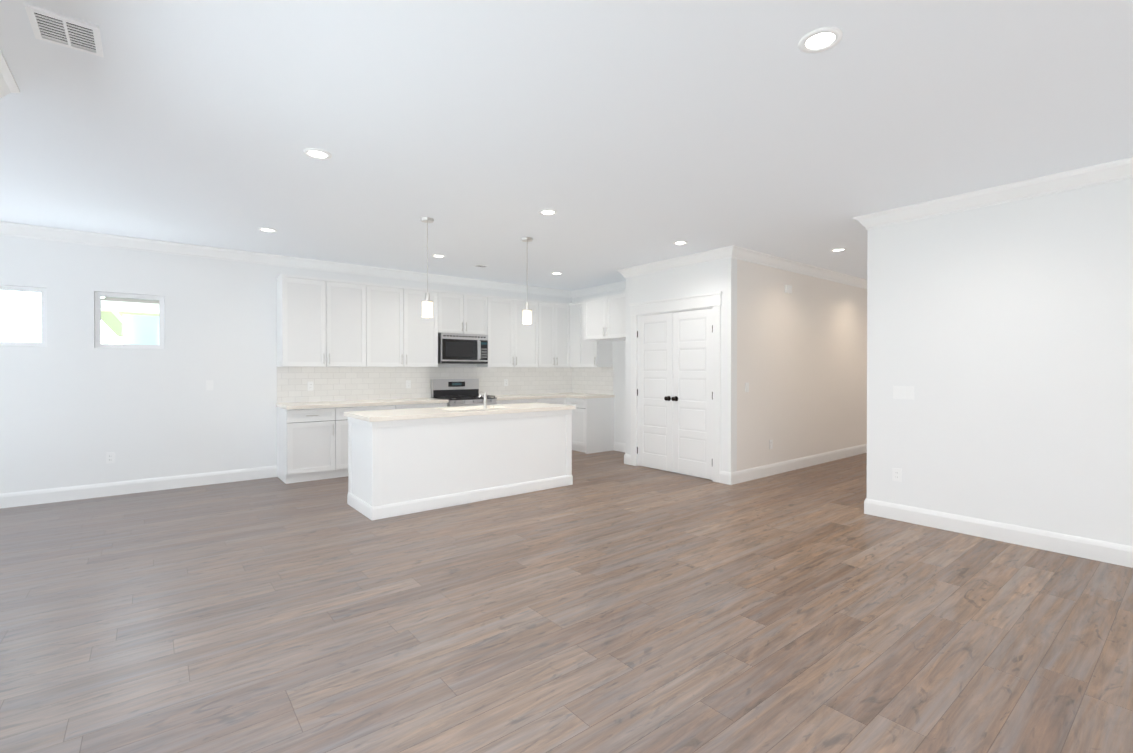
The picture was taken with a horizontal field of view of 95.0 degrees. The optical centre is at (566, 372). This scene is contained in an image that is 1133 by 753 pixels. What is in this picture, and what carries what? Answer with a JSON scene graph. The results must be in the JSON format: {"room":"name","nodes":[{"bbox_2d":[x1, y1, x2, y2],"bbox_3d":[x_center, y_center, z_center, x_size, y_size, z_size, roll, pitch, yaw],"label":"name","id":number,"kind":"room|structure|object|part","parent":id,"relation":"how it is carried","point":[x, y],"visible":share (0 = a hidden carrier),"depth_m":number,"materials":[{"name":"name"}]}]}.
{"room":"kitchen","nodes":[
{"label":"kitchen","id":0,"kind":"room"},
{"bbox_2d":[0,235,571,493],"bbox_3d":[-3.201,-0.079,6.851,8.600,2.740,0.120,0,0,-39],"label":"wall","id":1,"kind":"structure","parent":0,"point":[68,403],"depth_m":5.65,"materials":[{"name":"white paint"}]},
{"bbox_2d":[0,49,19,97],"bbox_3d":[-0.802,-1.348,0.109,0.088,0.118,6.368,0,0,-39],"label":"crown molding","id":2,"kind":"structure","parent":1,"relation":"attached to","point":[8,85],"depth_m":2.48,"materials":[{"name":"white paint"}]},
{"bbox_2d":[0,285,46,346],"bbox_3d":[-5.452,-0.553,5.053,0.576,0.586,0.070,0,0,-39],"label":"window","id":3,"kind":"structure","parent":1,"relation":"in","point":[43,305],"depth_m":5.17,"materials":[{"name":"white plastic"}]},
{"bbox_2d":[106,452,114,463],"bbox_3d":[-4.816,0.899,5.483,0.070,0.115,0.007,0,0,-39],"label":"electrical outlet","id":4,"kind":"object","parent":1,"relation":"attached to","point":[110,457],"visible":1,"depth_m":5.48,"materials":[{"name":"white plastic"}]},
{"bbox_2d":[95,292,164,348],"bbox_3d":[-4.726,-0.557,5.634,0.576,0.586,0.070,0,0,-39],"label":"window","id":5,"kind":"structure","parent":1,"relation":"in","point":[98,316],"depth_m":5.60,"materials":[{"name":"white plastic"}]},
{"bbox_2d":[0,465,276,508],"bbox_3d":[-5.010,1.230,5.326,3.618,0.140,0.015,0,0,-39],"label":"baseboard","id":6,"kind":"structure","parent":1,"relation":"attached to","point":[24,498],"depth_m":5.57,"materials":[{"name":"white paint"}]},
{"bbox_2d":[0,221,575,297],"bbox_3d":[-3.136,-1.390,6.762,8.360,0.118,0.088,0,0,-39],"label":"crown molding","id":7,"kind":"structure","parent":1,"relation":"attached to","point":[6,228],"depth_m":6.18,"materials":[{"name":"white paint"}]},
{"bbox_2d":[276,274,371,365],"bbox_3d":[-3.087,-0.628,6.641,1.038,1.100,0.341,0,0,-39],"label":"upper cabinet","id":8,"kind":"object","parent":1,"relation":"attached to","point":[323,322],"depth_m":6.47,"materials":[{"name":"white paint"}]},
{"bbox_2d":[372,283,443,366],"bbox_3d":[-2.335,-0.632,7.243,1.121,1.100,0.341,0,0,-39],"label":"upper cabinet","id":9,"kind":"object","parent":1,"relation":"attached to","point":[401,337],"depth_m":7.12,"materials":[{"name":"white paint"}]},
{"bbox_2d":[277,367,572,402],"bbox_3d":[-1.747,0.142,7.931,4.738,0.454,0.010,0,0,-39],"label":"backsplash","id":10,"kind":"structure","parent":1,"relation":"attached to","point":[350,383],"depth_m":7.40,"materials":[{"name":"tile"}]},
{"bbox_2d":[307,382,312,390],"bbox_3d":[-3.295,0.172,6.683,0.070,0.115,0.007,0,0,-39],"label":"outlet","id":11,"kind":"object","parent":10,"relation":"attached to","point":[309,386],"visible":1,"depth_m":6.68,"materials":[{"name":"white plastic"}]},
{"bbox_2d":[406,380,410,387],"bbox_3d":[-2.280,0.167,7.495,0.070,0.115,0.007,0,0,-39],"label":"outlet","id":12,"kind":"object","parent":10,"relation":"attached to","point":[408,383],"visible":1,"depth_m":7.49,"materials":[{"name":"white plastic"}]},
{"bbox_2d":[444,291,487,333],"bbox_3d":[-1.627,-0.881,7.809,0.810,0.608,0.341,0,0,-39],"label":"upper cabinet","id":13,"kind":"object","parent":1,"relation":"attached to","point":[464,313],"depth_m":7.69,"materials":[{"name":"white paint"}]},
{"bbox_2d":[438,333,487,363],"bbox_3d":[-1.591,-0.354,7.767,0.760,0.438,0.455,0,0,-39],"label":"microwave","id":14,"kind":"object","parent":13,"relation":"attached to","point":[455,348],"visible":1,"depth_m":7.60,"materials":[{"name":"silver metal"}]},
{"bbox_2d":[477,295,543,366],"bbox_3d":[-0.938,-0.639,8.362,1.071,1.100,0.341,0,0,-39],"label":"upper cabinet","id":15,"kind":"object","parent":1,"relation":"attached to","point":[511,342],"depth_m":8.22,"materials":[{"name":"white paint"}]},
{"bbox_2d":[544,301,567,366],"bbox_3d":[-0.327,-0.642,8.851,0.726,1.100,0.341,0,0,-39],"label":"upper cabinet","id":16,"kind":"object","parent":1,"relation":"attached to","point":[555,313],"depth_m":8.75,"materials":[{"name":"white paint"}]},
{"bbox_2d":[0,450,1132,752],"bbox_3d":[1.813,1.336,4.469,13.800,0.060,10.480,0,0,-39],"label":"floor","id":17,"kind":"structure","parent":0,"point":[608,602],"depth_m":2.71,"materials":[{"name":"brown wood"}]},
{"bbox_2d":[276,405,343,483],"bbox_3d":[-3.181,0.856,6.408,0.589,0.875,0.601,0,0,-39],"label":"base cabinet","id":18,"kind":"object","parent":17,"relation":"on","point":[312,441],"depth_m":6.19,"materials":[{"name":"white paint"}]},
{"bbox_2d":[276,398,443,408],"bbox_3d":[-2.621,0.396,6.832,2.017,0.039,0.635,0,0,-39],"label":"countertop","id":19,"kind":"structure","parent":18,"relation":"on","point":[411,401],"depth_m":6.60,"materials":[{"name":"beige stone"}]},
{"bbox_2d":[344,405,399,476],"bbox_3d":[-2.709,0.854,6.787,0.858,0.875,0.601,0,0,-39],"label":"base cabinet","id":20,"kind":"object","parent":17,"relation":"on","point":[354,407],"depth_m":6.46,"materials":[{"name":"white paint"}]},
{"bbox_2d":[400,401,447,408],"bbox_3d":[-2.156,0.851,7.230,0.795,0.875,0.601,0,0,-39],"label":"base cabinet","id":21,"kind":"object","parent":17,"relation":"on","point":[445,402],"depth_m":7.00,"materials":[{"name":"white paint"}]},
{"bbox_2d":[344,411,572,519],"bbox_3d":[-1.068,0.861,5.602,2.292,0.874,0.786,0,0,-39],"label":"kitchen island","id":22,"kind":"object","parent":17,"relation":"on","point":[407,461],"depth_m":5.09,"materials":[{"name":"white paint"}]},
{"bbox_2d":[344,403,575,422],"bbox_3d":[-1.051,0.404,5.578,2.340,0.040,0.780,0,0,-39],"label":"island countertop","id":23,"kind":"structure","parent":22,"relation":"on","point":[497,409],"depth_m":5.19,"materials":[{"name":"beige stone"}]},
{"bbox_2d":[460,407,475,410],"bbox_3d":[-1.022,0.533,5.685,0.764,0.243,0.434,0,0,-39],"label":"sink","id":24,"kind":"object","parent":23,"relation":"in","point":[461,408],"depth_m":5.85,"materials":[{"name":"white ceramic"}]},
{"bbox_2d":[478,391,487,410],"bbox_3d":[-0.914,0.290,5.503,0.114,0.190,0.168,0,0,-39],"label":"faucet","id":25,"kind":"object","parent":23,"relation":"on","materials":[{"name":"silver metal"}]},
{"bbox_2d":[431,379,496,406],"bbox_3d":[-1.500,0.691,7.660,0.756,1.190,0.687,0,0,-39],"label":"range","id":26,"kind":"object","parent":17,"relation":"on","point":[459,392],"visible":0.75,"depth_m":7.71,"materials":[{"name":"silver metal"}]},
{"bbox_2d":[496,401,531,403],"bbox_3d":[-0.928,0.845,8.213,0.815,0.875,0.601,0,0,-39],"label":"base cabinet","id":27,"kind":"object","parent":17,"relation":"on","point":[498,402],"depth_m":7.90,"materials":[{"name":"white paint"}]},
{"bbox_2d":[532,397,563,404],"bbox_3d":[-0.427,0.842,8.599,0.686,0.875,0.623,0,0,-39],"label":"base cabinet","id":28,"kind":"object","parent":17,"relation":"on","point":[551,400],"depth_m":8.36,"materials":[{"name":"white paint"}]},
{"bbox_2d":[564,397,613,453],"bbox_3d":[0.361,0.842,8.566,0.659,0.875,0.532,0,0,-39],"label":"base cabinet","id":29,"kind":"object","parent":17,"relation":"on","point":[593,417],"depth_m":8.36,"materials":[{"name":"white paint"}]},
{"bbox_2d":[495,393,567,400],"bbox_3d":[-0.469,0.385,8.555,1.964,0.039,0.635,0,0,-39],"label":"countertop","id":30,"kind":"structure","parent":29,"relation":"on","point":[522,397],"depth_m":8.13,"materials":[{"name":"beige stone"}]},
{"bbox_2d":[568,393,614,396],"bbox_3d":[0.385,0.385,8.553,0.635,0.039,0.510,0,0,-39],"label":"countertop","id":31,"kind":"structure","parent":29,"relation":"on","point":[569,394],"depth_m":8.46,"materials":[{"name":"beige stone"}]},
{"bbox_2d":[0,0,1132,290],"bbox_3d":[1.813,-1.464,4.452,13.800,0.060,10.480,0,0,-39],"label":"ceiling","id":32,"kind":"structure","parent":0,"point":[618,134],"depth_m":2.96,"materials":[{"name":"white paint"}]},
{"bbox_2d":[24,3,102,56],"bbox_3d":[-2.076,-1.415,2.158,0.214,0.010,0.254,0,0,-39],"label":"ceiling vent","id":33,"kind":"object","parent":32,"relation":"in","point":[62,30],"visible":1,"depth_m":2.15,"materials":[{"name":"white metal"}]},
{"bbox_2d":[258,227,276,231],"bbox_3d":[-3.003,-1.435,5.220,0.170,0.008,0.170,0,0,-39],"label":"recessed light","id":34,"kind":"object","parent":32,"relation":"in","point":[264,229],"visible":0.96,"depth_m":5.21,"materials":[{"name":"white paint"}]},
{"bbox_2d":[303,148,331,159],"bbox_3d":[-1.621,-1.423,3.381,0.170,0.008,0.170,0,0,-39],"label":"recessed light","id":35,"kind":"object","parent":32,"relation":"in","point":[316,153],"visible":1,"depth_m":3.37,"materials":[{"name":"white paint"}]},
{"bbox_2d":[420,217,433,317],"bbox_3d":[-1.301,-0.979,4.857,0.124,0.914,0.124,0,0,-39],"label":"pendant light","id":36,"kind":"object","parent":32,"relation":"hanging from","point":[427,306],"visible":1,"depth_m":4.83,"materials":[{"name":"white glass"}]},
{"bbox_2d":[431,254,445,257],"bbox_3d":[-1.583,-1.442,6.422,0.170,0.008,0.170,0,0,-39],"label":"recessed light","id":37,"kind":"object","parent":32,"relation":"in","point":[438,256],"visible":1,"depth_m":6.43,"materials":[{"name":"white paint"}]},
{"bbox_2d":[521,237,532,323],"bbox_3d":[-0.423,-0.984,5.585,0.124,0.914,0.124,0,0,-39],"label":"pendant light","id":38,"kind":"object","parent":32,"relation":"hanging from","point":[527,315],"visible":1,"depth_m":5.56,"materials":[{"name":"white glass"}]},
{"bbox_2d":[538,209,556,214],"bbox_3d":[-0.166,-1.431,4.636,0.170,0.008,0.170,0,0,-39],"label":"recessed light","id":39,"kind":"object","parent":32,"relation":"in","point":[547,212],"visible":0.98,"depth_m":4.63,"materials":[{"name":"white paint"}]},
{"bbox_2d":[672,241,687,244],"bbox_3d":[1.260,-1.438,5.751,0.170,0.008,0.170,0,0,-39],"label":"recessed light","id":40,"kind":"object","parent":32,"relation":"in","point":[680,242],"visible":1,"depth_m":5.74,"materials":[{"name":"white paint"}]},
{"bbox_2d":[798,27,842,52],"bbox_3d":[1.081,-1.416,2.214,0.170,0.008,0.170,0,0,-39],"label":"recessed light","id":41,"kind":"object","parent":32,"relation":"in","point":[820,39],"visible":1,"depth_m":2.21,"materials":[{"name":"white paint"}]},
{"bbox_2d":[830,248,846,251],"bbox_3d":[3.190,-1.440,6.092,0.170,0.008,0.170,0,0,-39],"label":"recessed light","id":42,"kind":"object","parent":32,"relation":"in","point":[838,249],"visible":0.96,"depth_m":6.07,"materials":[{"name":"white paint"}]},
{"bbox_2d":[572,290,623,442],"bbox_3d":[0.837,-0.090,8.592,0.120,2.740,2.190,0,0,-39],"label":"wall","id":43,"kind":"structure","parent":0,"point":[618,346],"depth_m":8.49,"materials":[{"name":"white paint"}]},
{"bbox_2d":[568,302,579,366],"bbox_3d":[0.251,-0.642,8.919,0.378,1.100,0.315,0,0,-39],"label":"upper cabinet","id":44,"kind":"object","parent":43,"relation":"attached to","point":[573,308],"depth_m":8.86,"materials":[{"name":"white paint"}]},
{"bbox_2d":[573,367,612,394],"bbox_3d":[0.442,0.135,8.981,0.008,0.454,1.050,0,0,-39],"label":"backsplash","id":45,"kind":"structure","parent":43,"relation":"attached to","point":[590,380],"depth_m":8.95,"materials":[{"name":"tile"}]},
{"bbox_2d":[580,302,611,366],"bbox_3d":[0.478,-0.641,8.665,0.341,1.100,0.480,0,0,-39],"label":"upper cabinet","id":46,"kind":"object","parent":43,"relation":"attached to","point":[592,354],"depth_m":8.52,"materials":[{"name":"white paint"}]},
{"bbox_2d":[572,281,625,296],"bbox_3d":[0.747,-1.401,8.530,0.088,0.118,1.980,0,0,-39],"label":"crown molding","id":47,"kind":"structure","parent":43,"relation":"attached to","point":[617,286],"depth_m":8.75,"materials":[{"name":"white paint"}]},
{"bbox_2d":[584,293,625,341],"bbox_3d":[0.832,-0.852,7.998,0.621,0.670,1.030,0,0,-39],"label":"upper cabinet","id":48,"kind":"object","parent":43,"relation":"attached to","point":[605,316],"depth_m":7.82,"materials":[{"name":"white paint"}]},
{"bbox_2d":[613,442,624,451],"bbox_3d":[1.082,1.212,8.186,0.015,0.140,0.998,0,0,-39],"label":"baseboard","id":49,"kind":"structure","parent":43,"relation":"attached to","point":[617,446],"depth_m":8.46,"materials":[{"name":"white paint"}]},
{"bbox_2d":[624,261,715,454],"bbox_3d":[1.368,-0.079,6.768,0.120,2.740,1.560,0,0,-39],"label":"wall","id":50,"kind":"structure","parent":0,"point":[697,279],"depth_m":6.89,"materials":[{"name":"white paint"}]},
{"bbox_2d":[624,450,630,464],"bbox_3d":[1.108,1.216,7.558,0.720,0.140,0.045,0,0,-39],"label":"baseboard","id":51,"kind":"structure","parent":50,"relation":"attached to","point":[627,458],"depth_m":7.30,"materials":[{"name":"white paint"}]},
{"bbox_2d":[617,247,727,277],"bbox_3d":[1.297,-1.389,6.683,0.088,0.118,1.768,0,0,-39],"label":"crown molding","id":52,"kind":"structure","parent":50,"relation":"attached to","point":[715,254],"depth_m":6.57,"materials":[{"name":"white paint"}]},
{"bbox_2d":[637,308,712,479],"bbox_3d":[1.350,0.253,6.673,0.113,2.054,1.238,0,0,-39],"label":"pantry door","id":53,"kind":"structure","parent":50,"relation":"in","point":[675,353],"depth_m":6.63,"materials":[{"name":"white paint"}]},
{"bbox_3d":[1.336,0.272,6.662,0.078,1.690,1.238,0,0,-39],"label":"pantry door knob","id":54,"kind":"part","parent":53,"relation":"part of","materials":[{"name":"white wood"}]},
{"bbox_2d":[629,291,721,482],"bbox_3d":[1.395,0.168,6.708,0.152,2.248,1.498,0,0,-39],"label":"door frame","id":55,"kind":"structure","parent":50,"relation":"attached to","point":[713,300],"depth_m":6.45,"materials":[{"name":"white paint"}]},
{"bbox_2d":[716,258,863,472],"bbox_3d":[4.074,-0.086,7.840,5.685,2.740,0.150,0,0,-39],"label":"wall","id":56,"kind":"structure","parent":0,"point":[800,353],"depth_m":6.78,"materials":[{"name":"white paint"}]},
{"bbox_2d":[745,383,748,391],"bbox_3d":[2.159,0.175,6.206,0.070,0.115,0.010,0,0,-39],"label":"light switch","id":57,"kind":"object","parent":56,"relation":"attached to","point":[746,387],"visible":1,"depth_m":6.20,"materials":[{"name":"white plastic"}]},
{"bbox_2d":[769,440,772,448],"bbox_3d":[2.580,0.902,6.548,0.070,0.115,0.007,0,0,-39],"label":"outlet","id":58,"kind":"object","parent":56,"relation":"attached to","point":[770,444],"visible":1,"depth_m":6.54,"materials":[{"name":"white plastic"}]},
{"bbox_2d":[785,285,791,293],"bbox_3d":[2.894,-1.089,6.768,0.120,0.100,0.036,0,0,-39],"label":"door chime","id":59,"kind":"object","parent":56,"relation":"attached to","point":[788,288],"visible":1,"depth_m":6.74,"materials":[{"name":"white plastic"}]},
{"bbox_2d":[724,444,866,484],"bbox_3d":[4.065,1.215,7.753,5.580,0.140,0.045,0,0,-39],"label":"baseboard","id":60,"kind":"structure","parent":56,"relation":"attached to","point":[732,478],"depth_m":6.81,"materials":[{"name":"white paint"}]},
{"bbox_2d":[724,245,866,288],"bbox_3d":[4.068,-1.396,7.673,5.653,0.118,0.088,0,0,-39],"label":"crown molding","id":61,"kind":"structure","parent":56,"relation":"attached to","point":[736,252],"depth_m":6.75,"materials":[{"name":"white paint"}]},
{"bbox_2d":[864,227,883,501],"bbox_3d":[5.061,-0.078,6.548,5.760,2.740,0.120,0,0,-39],"label":"wall","id":62,"kind":"structure","parent":0,"point":[874,293],"depth_m":4.74,"materials":[{"name":"white paint"}]},
{"bbox_2d":[853,215,863,225],"bbox_3d":[4.915,-1.389,6.556,5.728,0.118,0.088,0,0,-39],"label":"crown molding","id":63,"kind":"structure","parent":62,"relation":"attached to","point":[860,218],"depth_m":4.77,"materials":[{"name":"white paint"}]},
{"bbox_2d":[864,498,867,513],"bbox_3d":[4.965,1.222,6.567,5.655,0.140,0.015,0,0,-39],"label":"baseboard","id":64,"kind":"structure","parent":62,"relation":"attached to","point":[866,500],"depth_m":4.80,"materials":[{"name":"white paint"}]},
{"bbox_2d":[884,178,1132,546],"bbox_3d":[4.300,-0.055,2.986,0.120,2.740,4.470,0,0,-39],"label":"wall","id":65,"kind":"structure","parent":0,"point":[1000,338],"depth_m":3.96,"materials":[{"name":"white paint"}]},
{"bbox_2d":[892,468,900,481],"bbox_3d":[2.928,0.905,4.603,0.007,0.115,0.070,0,0,-39],"label":"electrical outlet","id":66,"kind":"object","parent":65,"relation":"attached to","point":[896,474],"visible":1,"depth_m":4.60,"materials":[{"name":"white plastic"}]},
{"bbox_2d":[864,157,1132,230],"bbox_3d":[4.153,-1.366,2.995,0.088,0.118,4.500,0,0,-39],"label":"crown molding","id":67,"kind":"structure","parent":65,"relation":"attached to","point":[1112,171],"depth_m":3.96,"materials":[{"name":"white paint"}]},
{"bbox_2d":[868,499,1132,567],"bbox_3d":[4.201,1.245,3.011,0.015,0.140,4.560,0,0,-39],"label":"baseboard","id":68,"kind":"structure","parent":65,"relation":"attached to","point":[1104,551],"depth_m":3.99,"materials":[{"name":"white paint"}]},
{"label":"outside","id":69,"kind":"structure","parent":0,"visible":0},
{"bbox_3d":[-7.582,1.676,13.168,85.000,0.050,90.000,0,0,-39],"label":"ground","id":70,"kind":"structure","parent":69,"visible":0},
{"bbox_2d":[101,297,164,344],"bbox_3d":[-7.947,-1.031,16.631,10.120,5.320,10.010,0,0,-39],"label":"house","id":71,"kind":"structure","parent":70,"relation":"on","point":[147,310],"depth_m":10.35,"materials":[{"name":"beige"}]}
]}

